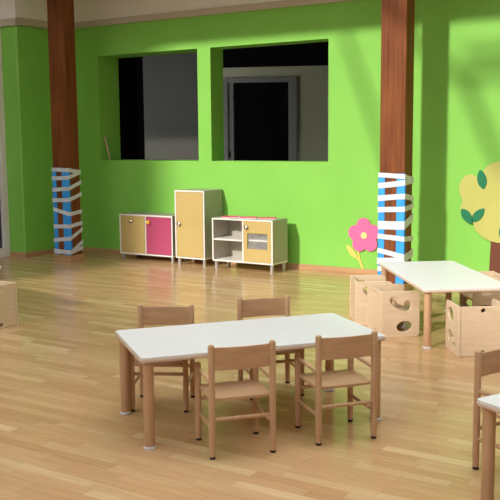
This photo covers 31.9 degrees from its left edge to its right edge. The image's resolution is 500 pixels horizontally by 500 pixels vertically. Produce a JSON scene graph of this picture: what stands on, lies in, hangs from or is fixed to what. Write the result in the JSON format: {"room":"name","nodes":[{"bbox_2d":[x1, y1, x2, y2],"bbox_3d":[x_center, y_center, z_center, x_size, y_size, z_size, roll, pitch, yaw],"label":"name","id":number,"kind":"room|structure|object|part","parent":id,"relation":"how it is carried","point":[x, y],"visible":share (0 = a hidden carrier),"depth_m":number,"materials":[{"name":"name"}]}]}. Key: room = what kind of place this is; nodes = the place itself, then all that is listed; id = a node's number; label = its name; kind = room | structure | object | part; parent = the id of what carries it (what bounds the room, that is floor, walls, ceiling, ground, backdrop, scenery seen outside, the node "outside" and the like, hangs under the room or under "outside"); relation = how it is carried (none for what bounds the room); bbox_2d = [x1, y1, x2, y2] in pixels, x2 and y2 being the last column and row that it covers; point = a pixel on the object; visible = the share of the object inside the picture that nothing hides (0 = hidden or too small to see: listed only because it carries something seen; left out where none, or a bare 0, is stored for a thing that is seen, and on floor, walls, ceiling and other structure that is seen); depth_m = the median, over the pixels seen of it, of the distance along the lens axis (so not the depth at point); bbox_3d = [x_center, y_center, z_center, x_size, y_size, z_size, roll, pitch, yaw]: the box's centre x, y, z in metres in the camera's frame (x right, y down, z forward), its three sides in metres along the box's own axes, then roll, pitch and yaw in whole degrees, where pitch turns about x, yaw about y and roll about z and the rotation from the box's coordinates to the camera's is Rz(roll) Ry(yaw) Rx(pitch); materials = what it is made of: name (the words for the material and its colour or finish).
{"room":"children's room","nodes":[
{"label":"children's room","id":0,"kind":"room"},
{"bbox_2d":[0,0,46,28],"bbox_3d":[-2.918,-3.504,11.346,0.485,1.260,0.825,4,9,32],"label":"wall pier header","id":1,"kind":"structure","parent":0,"point":[28,9],"depth_m":11.07,"materials":[{"name":"beige paint"}]},
{"bbox_2d":[0,18,16,26],"bbox_3d":[-3.047,-2.859,11.003,0.310,0.090,0.029,4,9,32],"label":"trim","id":2,"kind":"structure","parent":1,"relation":"attached to","point":[10,21],"depth_m":10.97,"materials":[{"name":"beige paint"}]},
{"bbox_2d":[16,17,47,28],"bbox_3d":[-2.696,-2.911,11.286,0.024,0.085,0.829,4,9,32],"label":"trim","id":3,"kind":"structure","parent":1,"relation":"attached to","point":[20,21],"depth_m":11.15,"materials":[{"name":"beige paint"}]},
{"bbox_2d":[118,57,138,158],"bbox_3d":[-4.896,-2.792,18.335,0.100,4.000,7.799,4,9,32],"label":"wall","id":4,"kind":"structure","parent":0,"point":[127,72],"depth_m":21.26,"materials":[{"name":"black"}]},
{"bbox_2d":[143,53,198,159],"bbox_3d":[-1.333,-2.357,15.103,1.190,3.890,0.100,4,9,32],"label":"wall partition","id":5,"kind":"structure","parent":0,"point":[170,82],"depth_m":15.05,"materials":[{"name":"grey paint"}]},
{"bbox_2d":[136,42,328,160],"bbox_3d":[2.540,-2.851,18.296,12.500,4.000,0.100,4,9,32],"label":"wall","id":6,"kind":"structure","parent":0,"point":[261,109],"depth_m":19.64,"materials":[{"name":"black"}]},
{"bbox_2d":[0,252,499,499],"bbox_3d":[-1.557,1.338,1.947,13.340,0.120,16.200,4,9,32],"label":"floor","id":7,"kind":"structure","parent":0,"point":[64,434],"depth_m":4.90,"materials":[{"name":"brown wood"}]},
{"bbox_2d":[0,281,17,328],"bbox_3d":[-2.124,0.450,7.107,0.300,0.352,0.350,4,8,31],"label":"chair","id":8,"kind":"object","parent":7,"relation":"on","point":[8,290],"visible":1,"depth_m":7.11,"materials":[{"name":"brown wood"}]},
{"bbox_2d":[1,25,54,252],"bbox_3d":[-2.900,-1.421,11.613,0.485,2.940,0.829,4,9,32],"label":"wall pier","id":9,"kind":"object","parent":7,"relation":"on","point":[25,51],"visible":0.54,"depth_m":11.29,"materials":[{"name":"green paint"}]},
{"bbox_2d":[10,251,25,257],"bbox_3d":[-3.013,0.059,11.375,0.279,0.066,0.016,4,9,32],"label":"baseboard","id":10,"kind":"object","parent":9,"relation":"attached to","point":[12,254],"visible":1,"depth_m":11.37,"materials":[{"name":"brown wood"}]},
{"bbox_2d":[47,0,84,261],"bbox_3d":[-2.298,-1.743,10.822,0.306,3.768,0.244,4,9,32],"label":"timber post","id":11,"kind":"object","parent":7,"relation":"on","point":[66,181],"visible":1,"depth_m":10.78,"materials":[{"name":"brown wood"}]},
{"bbox_2d":[119,212,186,262],"bbox_3d":[-1.212,-0.162,10.958,0.835,0.578,0.367,4,9,32],"label":"base cabinet","id":12,"kind":"object","parent":7,"relation":"on","point":[141,233],"visible":0.89,"depth_m":10.82,"materials":[{"name":"white wood"}]},
{"bbox_3d":[-1.460,-0.196,10.946,0.380,0.460,0.018,4,9,32],"label":"door","id":13,"kind":"part","parent":12,"relation":"part of","materials":[{"name":"yellow laminate"}]},
{"bbox_3d":[-1.207,-0.200,10.966,0.018,0.467,0.316,4,9,32],"label":"divider panel","id":14,"kind":"part","parent":12,"relation":"part of","materials":[{"name":"white wood"}]},
{"bbox_3d":[-1.203,-0.441,10.939,0.835,0.018,0.328,4,9,32],"label":"panel","id":15,"kind":"part","parent":12,"relation":"part of","materials":[{"name":"white wood"}]},
{"bbox_3d":[-1.199,0.040,11.001,0.835,0.018,0.328,4,9,32],"label":"panel","id":16,"kind":"part","parent":12,"relation":"part of","materials":[{"name":"white wood"}]},
{"bbox_3d":[-1.115,-0.171,10.729,0.385,0.460,0.018,4,9,32],"label":"door","id":17,"kind":"part","parent":12,"relation":"part of","materials":[{"name":"pink laminate"}]},
{"bbox_3d":[-0.856,-0.176,10.753,0.018,0.467,0.328,4,9,32],"label":"panel","id":18,"kind":"part","parent":12,"relation":"part of","materials":[{"name":"white wood"}]},
{"bbox_2d":[129,304,194,412],"bbox_3d":[-0.497,0.607,4.967,0.332,0.552,0.334,0,7,4],"label":"armchair","id":19,"kind":"object","parent":7,"relation":"on","point":[152,315],"visible":0.55,"depth_m":5.08,"materials":[{"name":"brown wood"}]},
{"bbox_3d":[-0.655,0.692,4.852,0.032,0.390,0.032,0,7,4],"label":"leg","id":20,"kind":"part","parent":19,"relation":"part of","materials":[{"name":"brown wood"}]},
{"bbox_3d":[-0.637,0.583,5.120,0.032,0.540,0.032,0,7,4],"label":"leg","id":21,"kind":"part","parent":19,"relation":"part of","materials":[{"name":"brown wood"}]},
{"bbox_3d":[-0.498,0.609,4.950,0.304,0.022,0.300,0,7,4],"label":"seat","id":22,"kind":"part","parent":19,"relation":"part of","materials":[{"name":"brown wood"}]},
{"bbox_3d":[-0.488,0.383,5.092,0.276,0.108,0.028,0,7,4],"label":"backrest","id":23,"kind":"part","parent":19,"relation":"part of","materials":[{"name":"brown wood"}]},
{"bbox_3d":[-0.356,0.693,4.832,0.032,0.390,0.032,0,7,4],"label":"leg","id":24,"kind":"part","parent":19,"relation":"part of","materials":[{"name":"brown wood"}]},
{"bbox_3d":[-0.338,0.583,5.099,0.032,0.540,0.032,0,7,4],"label":"leg","id":25,"kind":"part","parent":19,"relation":"part of","materials":[{"name":"brown wood"}]},
{"bbox_2d":[174,188,222,266],"bbox_3d":[-0.623,-0.275,10.533,0.430,0.900,0.419,4,9,32],"label":"base cabinet","id":26,"kind":"object","parent":7,"relation":"on","point":[195,209],"visible":0.93,"depth_m":10.38,"materials":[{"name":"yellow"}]},
{"bbox_3d":[-0.712,-0.299,10.389,0.386,0.772,0.018,4,9,32],"label":"door","id":27,"kind":"part","parent":26,"relation":"part of","materials":[{"name":"yellow laminate"}]},
{"bbox_3d":[-0.610,0.076,10.594,0.430,0.018,0.380,4,9,32],"label":"panel","id":28,"kind":"part","parent":26,"relation":"part of","materials":[{"name":"white wood"}]},
{"bbox_3d":[-0.616,-0.714,10.494,0.430,0.018,0.380,4,9,32],"label":"panel","id":29,"kind":"part","parent":26,"relation":"part of","materials":[{"name":"white wood"}]},
{"bbox_3d":[-0.439,-0.307,10.434,0.018,0.779,0.380,4,9,32],"label":"panel","id":30,"kind":"part","parent":26,"relation":"part of","materials":[{"name":"white wood"}]},
{"bbox_2d":[195,340,275,459],"bbox_3d":[-0.077,0.690,4.285,0.332,0.552,0.334,-3,8,-16],"label":"armchair","id":31,"kind":"object","parent":7,"relation":"on","point":[256,357],"visible":1,"depth_m":4.16,"materials":[{"name":"brown wood"}]},
{"bbox_3d":[-0.259,0.749,4.379,0.032,0.390,0.032,-3,8,-16],"label":"leg","id":32,"kind":"part","parent":31,"relation":"part of","materials":[{"name":"brown wood"}]},
{"bbox_3d":[-0.220,0.604,4.225,0.021,0.028,0.255,-3,8,-16],"label":"arm rail","id":33,"kind":"part","parent":31,"relation":"part of","materials":[{"name":"brown wood"}]},
{"bbox_3d":[-0.179,0.708,4.103,0.032,0.540,0.032,-3,8,-16],"label":"leg","id":34,"kind":"part","parent":31,"relation":"part of","materials":[{"name":"brown wood"}]},
{"bbox_3d":[-0.082,0.687,4.301,0.304,0.022,0.300,-3,8,-16],"label":"seat","id":35,"kind":"part","parent":31,"relation":"part of","materials":[{"name":"brown wood"}]},
{"bbox_3d":[-0.035,0.504,4.113,0.276,0.108,0.028,-3,8,-16],"label":"backrest","id":36,"kind":"part","parent":31,"relation":"part of","materials":[{"name":"brown wood"}]},
{"bbox_3d":[0.029,0.736,4.464,0.032,0.390,0.032,-3,8,-16],"label":"leg","id":37,"kind":"part","parent":31,"relation":"part of","materials":[{"name":"brown wood"}]},
{"bbox_3d":[0.068,0.591,4.311,0.021,0.028,0.255,-3,8,-16],"label":"arm rail","id":38,"kind":"part","parent":31,"relation":"part of","materials":[{"name":"brown wood"}]},
{"bbox_3d":[0.108,0.695,4.189,0.032,0.540,0.032,-3,8,-16],"label":"leg","id":39,"kind":"part","parent":31,"relation":"part of","materials":[{"name":"brown wood"}]},
{"bbox_2d":[212,215,287,273],"bbox_3d":[-0.014,-0.076,10.045,0.815,0.618,0.369,4,9,32],"label":"base cabinet","id":40,"kind":"object","parent":7,"relation":"on","point":[250,241],"depth_m":9.94,"materials":[{"name":"white wood"}]},
{"bbox_3d":[-0.341,-0.143,10.268,0.018,0.464,0.330,4,9,32],"label":"panel","id":41,"kind":"part","parent":40,"relation":"part of","materials":[{"name":"white wood"}]},
{"bbox_2d":[214,236,241,240],"bbox_3d":[-0.170,-0.134,10.155,0.391,0.018,0.313,4,9,32],"label":"shelf","id":42,"kind":"object","parent":40,"relation":"attached to","point":[216,238],"depth_m":10.12,"materials":[{"name":"white wood"}]},
{"bbox_3d":[-0.227,-0.384,10.104,0.210,0.017,0.116,0,7,0],"label":"play hob strip","id":43,"kind":"part","parent":40,"relation":"part of","materials":[{"name":"plastic"}]},
{"bbox_3d":[0.081,-0.136,10.189,0.779,0.464,0.011,4,9,32],"label":"panel","id":44,"kind":"part","parent":40,"relation":"part of","materials":[{"name":"white wood"}]},
{"bbox_3d":[-0.016,-0.371,9.989,0.210,0.017,0.116,1,7,12],"label":"play hob strip","id":45,"kind":"part","parent":40,"relation":"part of","materials":[{"name":"plastic"}]},
{"bbox_3d":[-0.006,-0.358,10.026,0.815,0.018,0.330,4,9,32],"label":"panel","id":46,"kind":"part","parent":40,"relation":"part of","materials":[{"name":"white wood"}]},
{"bbox_3d":[0.003,-0.117,10.045,0.018,0.464,0.318,4,9,32],"label":"divider panel","id":47,"kind":"part","parent":40,"relation":"part of","materials":[{"name":"white"}]},
{"bbox_3d":[-0.002,0.120,10.087,0.815,0.018,0.330,4,9,32],"label":"panel","id":48,"kind":"part","parent":40,"relation":"part of","materials":[{"name":"white wood"}]},
{"bbox_3d":[0.085,-0.089,9.812,0.361,0.457,0.018,4,9,32],"label":"oven door","id":49,"kind":"part","parent":40,"relation":"part of","materials":[{"name":"yellow laminate"}]},
{"bbox_2d":[248,237,266,241],"bbox_3d":[0.174,-0.117,9.953,0.366,0.016,0.287,4,9,32],"label":"shelf","id":50,"kind":"object","parent":40,"relation":"attached to","point":[250,239],"depth_m":9.92,"materials":[{"name":"white"}]},
{"bbox_3d":[0.197,-0.359,9.878,0.210,0.017,0.116,1,7,8],"label":"play hob strip","id":51,"kind":"part","parent":40,"relation":"part of","materials":[{"name":"plastic"}]},
{"bbox_3d":[0.246,0.216,9.786,0.040,0.100,0.040,4,9,32],"label":"leg","id":52,"kind":"part","parent":40,"relation":"part of","materials":[{"name":"grey metal"}]},
{"bbox_3d":[0.333,-0.095,9.845,0.018,0.464,0.330,4,9,32],"label":"panel","id":53,"kind":"part","parent":40,"relation":"part of","materials":[{"name":"white wood"}]},
{"bbox_2d":[115,313,385,449],"bbox_3d":[-0.009,0.676,4.737,1.322,0.464,0.672,-3,8,-19],"label":"table","id":54,"kind":"object","parent":7,"relation":"on","point":[149,346],"visible":0.85,"depth_m":4.65,"materials":[{"name":"white laminate"}]},
{"bbox_3d":[-0.688,0.680,4.806,0.053,0.423,0.053,-3,8,-19],"label":"leg","id":55,"kind":"part","parent":54,"relation":"part of","materials":[{"name":"brown wood"}]},
{"bbox_3d":[-0.492,0.748,4.260,0.053,0.423,0.053,-3,8,-19],"label":"leg","id":56,"kind":"part","parent":54,"relation":"part of","materials":[{"name":"brown wood"}]},
{"bbox_3d":[0.474,0.618,5.216,0.053,0.423,0.053,-3,8,-19],"label":"leg","id":57,"kind":"part","parent":54,"relation":"part of","materials":[{"name":"brown wood"}]},
{"bbox_3d":[0.670,0.686,4.670,0.053,0.423,0.053,-3,8,-19],"label":"leg","id":58,"kind":"part","parent":54,"relation":"part of","materials":[{"name":"brown wood"}]},
{"bbox_2d":[237,295,304,400],"bbox_3d":[0.123,0.572,5.203,0.332,0.552,0.334,-2,7,-15],"label":"armchair","id":59,"kind":"object","parent":7,"relation":"on","point":[261,306],"visible":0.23,"depth_m":5.32,"materials":[{"name":"brown wood"}]},
{"bbox_3d":[-0.060,0.554,5.303,0.032,0.540,0.032,-2,7,-15],"label":"leg","id":60,"kind":"part","parent":59,"relation":"part of","materials":[{"name":"brown wood"}]},
{"bbox_3d":[0.081,0.349,5.324,0.276,0.108,0.028,-2,7,-15],"label":"backrest","id":61,"kind":"part","parent":59,"relation":"part of","materials":[{"name":"brown wood"}]},
{"bbox_3d":[0.230,0.542,5.380,0.032,0.540,0.032,-2,7,-15],"label":"leg","id":62,"kind":"part","parent":59,"relation":"part of","materials":[{"name":"brown wood"}]},
{"bbox_3d":[0.127,0.573,5.187,0.304,0.022,0.300,-2,7,-15],"label":"seat","id":63,"kind":"part","parent":59,"relation":"part of","materials":[{"name":"brown wood"}]},
{"bbox_3d":[0.303,0.650,5.121,0.032,0.390,0.032,-2,7,-15],"label":"leg","id":64,"kind":"part","parent":59,"relation":"part of","materials":[{"name":"brown wood"}]},
{"bbox_2d":[295,330,377,445],"bbox_3d":[0.432,0.663,4.464,0.332,0.552,0.334,-3,8,-18],"label":"armchair","id":65,"kind":"object","parent":7,"relation":"on","point":[350,347],"visible":1,"depth_m":4.34,"materials":[{"name":"brown wood"}]},
{"bbox_3d":[0.248,0.723,4.554,0.032,0.390,0.032,-3,8,-18],"label":"leg","id":66,"kind":"part","parent":65,"relation":"part of","materials":[{"name":"brown wood"}]},
{"bbox_3d":[0.290,0.577,4.401,0.021,0.028,0.255,-3,8,-18],"label":"arm rail","id":67,"kind":"part","parent":65,"relation":"part of","materials":[{"name":"brown wood"}]},
{"bbox_3d":[0.335,0.681,4.280,0.032,0.540,0.032,-3,8,-18],"label":"leg","id":68,"kind":"part","parent":65,"relation":"part of","materials":[{"name":"brown wood"}]},
{"bbox_3d":[0.427,0.660,4.480,0.304,0.022,0.300,-3,8,-18],"label":"seat","id":69,"kind":"part","parent":65,"relation":"part of","materials":[{"name":"brown wood"}]},
{"bbox_3d":[0.478,0.476,4.294,0.276,0.108,0.028,-3,8,-18],"label":"backrest","id":70,"kind":"part","parent":65,"relation":"part of","materials":[{"name":"brown wood"}]},
{"bbox_3d":[0.533,0.709,4.646,0.032,0.390,0.032,-3,8,-18],"label":"leg","id":71,"kind":"part","parent":65,"relation":"part of","materials":[{"name":"brown wood"}]},
{"bbox_3d":[0.576,0.563,4.494,0.021,0.028,0.255,-3,8,-18],"label":"arm rail","id":72,"kind":"part","parent":65,"relation":"part of","materials":[{"name":"brown wood"}]},
{"bbox_3d":[0.620,0.667,4.373,0.032,0.540,0.032,-3,8,-18],"label":"leg","id":73,"kind":"part","parent":65,"relation":"part of","materials":[{"name":"brown wood"}]},
{"bbox_2d":[350,275,391,324],"bbox_3d":[0.996,0.407,7.233,0.300,0.352,0.350,-1,7,-1],"label":"chair","id":74,"kind":"object","parent":7,"relation":"on","point":[358,296],"visible":0.57,"depth_m":7.07,"materials":[{"name":"brown wood"}]},
{"bbox_3d":[0.860,0.408,7.231,0.018,0.348,0.313,-1,7,-1],"label":"panel","id":75,"kind":"part","parent":74,"relation":"part of","materials":[{"name":"brown wood"}]},
{"bbox_2d":[367,283,419,337],"bbox_3d":[1.105,0.465,6.773,0.300,0.352,0.350,-2,7,-11],"label":"chair","id":76,"kind":"object","parent":7,"relation":"on","point":[384,316],"visible":0.96,"depth_m":6.62,"materials":[{"name":"brown wood"}]},
{"bbox_3d":[0.970,0.469,6.748,0.018,0.348,0.313,-2,7,-11],"label":"panel","id":77,"kind":"part","parent":76,"relation":"part of","materials":[{"name":"brown wood"}]},
{"bbox_3d":[1.074,0.444,6.935,0.300,0.352,0.018,-2,7,-11],"label":"panel","id":78,"kind":"part","parent":76,"relation":"part of","materials":[{"name":"brown wood"}]},
{"bbox_3d":[1.135,0.485,6.612,0.300,0.352,0.018,-2,7,-11],"label":"panel","id":79,"kind":"part","parent":76,"relation":"part of","materials":[{"name":"brown wood"}]},
{"bbox_2d":[377,0,414,290],"bbox_3d":[1.424,-1.477,8.481,0.306,3.768,0.244,4,9,32],"label":"timber post","id":80,"kind":"object","parent":7,"relation":"on","point":[395,197],"visible":0.79,"depth_m":8.44,"materials":[{"name":"brown wood"}]},
{"bbox_2d":[379,261,499,348],"bbox_3d":[1.494,0.401,6.917,0.655,0.436,1.390,-1,7,-5],"label":"table","id":81,"kind":"object","parent":7,"relation":"on","point":[429,277],"visible":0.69,"depth_m":6.64,"materials":[{"name":"white laminate"}]},
{"bbox_3d":[1.156,0.331,7.538,0.053,0.395,0.053,-1,7,-5],"label":"leg","id":82,"kind":"part","parent":81,"relation":"part of","materials":[{"name":"brown wood"}]},
{"bbox_3d":[1.267,0.494,6.251,0.053,0.395,0.053,-1,7,-5],"label":"leg","id":83,"kind":"part","parent":81,"relation":"part of","materials":[{"name":"brown wood"}]},
{"bbox_3d":[1.721,0.320,7.585,0.053,0.395,0.053,-1,7,-5],"label":"leg","id":84,"kind":"part","parent":81,"relation":"part of","materials":[{"name":"brown wood"}]},
{"bbox_2d":[445,299,499,356],"bbox_3d":[1.586,0.541,6.142,0.350,0.352,0.300,-1,7,-4],"label":"chair","id":85,"kind":"object","parent":7,"relation":"on","point":[472,329],"visible":0.94,"depth_m":6.00,"materials":[{"name":"brown wood"}]},
{"bbox_3d":[1.420,0.543,6.132,0.018,0.352,0.300,-1,7,-4],"label":"panel","id":86,"kind":"part","parent":85,"relation":"part of","materials":[{"name":"brown wood"}]},
{"bbox_3d":[1.595,0.558,6.006,0.313,0.348,0.018,-1,7,-4],"label":"panel","id":87,"kind":"part","parent":85,"relation":"part of","materials":[{"name":"brown wood"}]},
{"bbox_3d":[1.752,0.538,6.152,0.018,0.352,0.300,-1,7,-4],"label":"panel","id":88,"kind":"part","parent":85,"relation":"part of","materials":[{"name":"brown wood"}]},
{"bbox_2d":[459,271,499,311],"bbox_3d":[1.969,0.379,7.388,0.300,0.352,0.350,-1,7,-5],"label":"chair","id":89,"kind":"object","parent":7,"relation":"on","point":[478,298],"visible":0.31,"depth_m":7.22,"materials":[{"name":"brown wood"}]},
{"bbox_3d":[1.963,0.397,7.390,0.264,0.016,0.313,-1,7,-5],"label":"seat panel","id":90,"kind":"part","parent":89,"relation":"part of","materials":[{"name":"brown wood"}]},
{"bbox_3d":[1.983,0.400,7.224,0.300,0.352,0.018,-1,7,-5],"label":"panel","id":91,"kind":"part","parent":89,"relation":"part of","materials":[{"name":"brown wood"}]},
{"bbox_3d":[2.106,0.377,7.399,0.018,0.348,0.313,-1,7,-5],"label":"panel","id":92,"kind":"part","parent":89,"relation":"part of","materials":[{"name":"brown wood"}]},
{"bbox_2d":[472,349,499,469],"bbox_3d":[1.227,0.728,3.902,0.332,0.552,0.334,-5,8,-29],"label":"armchair","id":93,"kind":"object","parent":7,"relation":"on","point":[488,362],"visible":0.82,"depth_m":3.95,"materials":[{"name":"brown wood"}]},
{"bbox_3d":[1.025,0.717,3.953,0.032,0.540,0.032,-5,8,-29],"label":"leg","id":94,"kind":"part","parent":93,"relation":"part of","materials":[{"name":"brown wood"}]},
{"bbox_3d":[1.093,0.644,3.821,0.021,0.028,0.255,-5,8,-29],"label":"arm rail","id":95,"kind":"part","parent":93,"relation":"part of","materials":[{"name":"brown wood"}]},
{"bbox_3d":[1.149,0.507,4.008,0.276,0.108,0.028,-5,8,-29],"label":"backrest","id":96,"kind":"part","parent":93,"relation":"part of","materials":[{"name":"brown wood"}]},
{"bbox_2d":[476,394,499,499],"bbox_3d":[1.634,0.813,3.594,1.306,0.454,0.660,-5,8,-29],"label":"table","id":97,"kind":"object","parent":7,"relation":"on","point":[490,405],"visible":1,"depth_m":3.52,"materials":[{"name":"white laminate"}]},
{"bbox_3d":[0.964,0.831,3.543,0.053,0.413,0.053,-5,8,-29],"label":"leg","id":98,"kind":"part","parent":97,"relation":"part of","materials":[{"name":"brown wood"}]},
{"bbox_2d":[223,65,327,160],"bbox_3d":[2.509,-1.583,13.750,6.420,2.632,0.100,1,7,10],"label":"wall","id":99,"kind":"structure","parent":0,"point":[312,81],"depth_m":13.90,"materials":[{"name":"beige paint"}]},
{"bbox_2d":[223,76,296,160],"bbox_3d":[0.173,-1.533,14.154,1.200,2.470,0.130,1,7,10],"label":"door","id":100,"kind":"structure","parent":99,"relation":"attached to","point":[228,96],"depth_m":14.00,"materials":[{"name":"grey"}]},
{"bbox_2d":[74,0,499,270],"bbox_3d":[2.860,-1.502,8.657,13.350,3.750,0.404,4,9,32],"label":"wall","id":101,"kind":"structure","parent":0,"point":[456,95],"depth_m":9.78,"materials":[{"name":"green paint"}]},
{"bbox_2d":[26,248,54,257],"bbox_3d":[-2.675,0.020,11.660,0.016,0.066,0.829,4,9,32],"label":"baseboard","id":102,"kind":"structure","parent":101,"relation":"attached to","point":[46,251],"depth_m":11.51,"materials":[{"name":"brown wood"}]},
{"bbox_2d":[104,137,110,159],"bbox_3d":[-1.881,-1.343,11.549,0.116,0.304,0.022,6,10,41],"label":"wooden stick","id":103,"kind":"object","parent":101,"relation":"on","point":[104,137],"visible":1,"depth_m":11.54,"materials":[{"name":"beige wood"}]},
{"bbox_2d":[74,0,353,27],"bbox_3d":[2.867,-2.582,8.254,12.640,0.077,0.029,4,9,32],"label":"trim","id":104,"kind":"structure","parent":101,"relation":"attached to","point":[283,3],"depth_m":10.38,"materials":[{"name":"beige paint"}]},
{"bbox_2d":[82,247,377,274],"bbox_3d":[2.893,0.357,8.635,12.647,0.066,0.015,4,9,32],"label":"baseboard","id":105,"kind":"structure","parent":101,"relation":"attached to","point":[85,249],"depth_m":10.11,"materials":[{"name":"brown wood"}]},
{"bbox_2d":[346,218,377,268],"bbox_3d":[1.241,-0.070,9.624,0.405,0.567,0.027,4,9,32],"label":"flower","id":106,"kind":"object","parent":101,"relation":"attached to","point":[363,235],"visible":0.91,"depth_m":9.61,"materials":[{"name":"pink plastic"}]},
{"bbox_3d":[1.220,0.083,9.669,0.081,0.252,0.008,4,9,32],"label":"stem","id":107,"kind":"part","parent":106,"relation":"part of","materials":[{"name":"yellow plastic"}]},
{"bbox_3d":[1.248,-0.159,9.596,0.072,0.072,0.007,4,9,32],"label":"flower","id":108,"kind":"part","parent":106,"relation":"part of","materials":[{"name":"yellow plastic"}]},
{"bbox_2d":[459,161,499,273],"bbox_3d":[2.579,-0.295,8.738,1.025,1.199,0.030,4,9,32],"label":"tree","id":109,"kind":"object","parent":101,"relation":"attached to","point":[480,195],"visible":1,"depth_m":8.85,"materials":[{"name":"yellow paint"}]},
{"bbox_3d":[-4.830,-2.574,8.681,0.200,6.000,2.850,4,9,32],"label":"wall","id":110,"kind":"structure","parent":0,"visible":0},
{"bbox_2d":[0,27,9,257],"bbox_3d":[-3.574,-1.286,10.659,0.155,2.925,1.510,4,9,32],"label":"door","id":111,"kind":"structure","parent":110,"relation":"in","point":[4,209],"depth_m":11.29,"materials":[{"name":"white"}]},
{"bbox_3d":[-3.588,-1.285,10.689,0.020,2.685,1.295,4,9,32],"label":"glass pane","id":112,"kind":"part","parent":111,"relation":"part of","materials":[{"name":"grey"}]}
]}

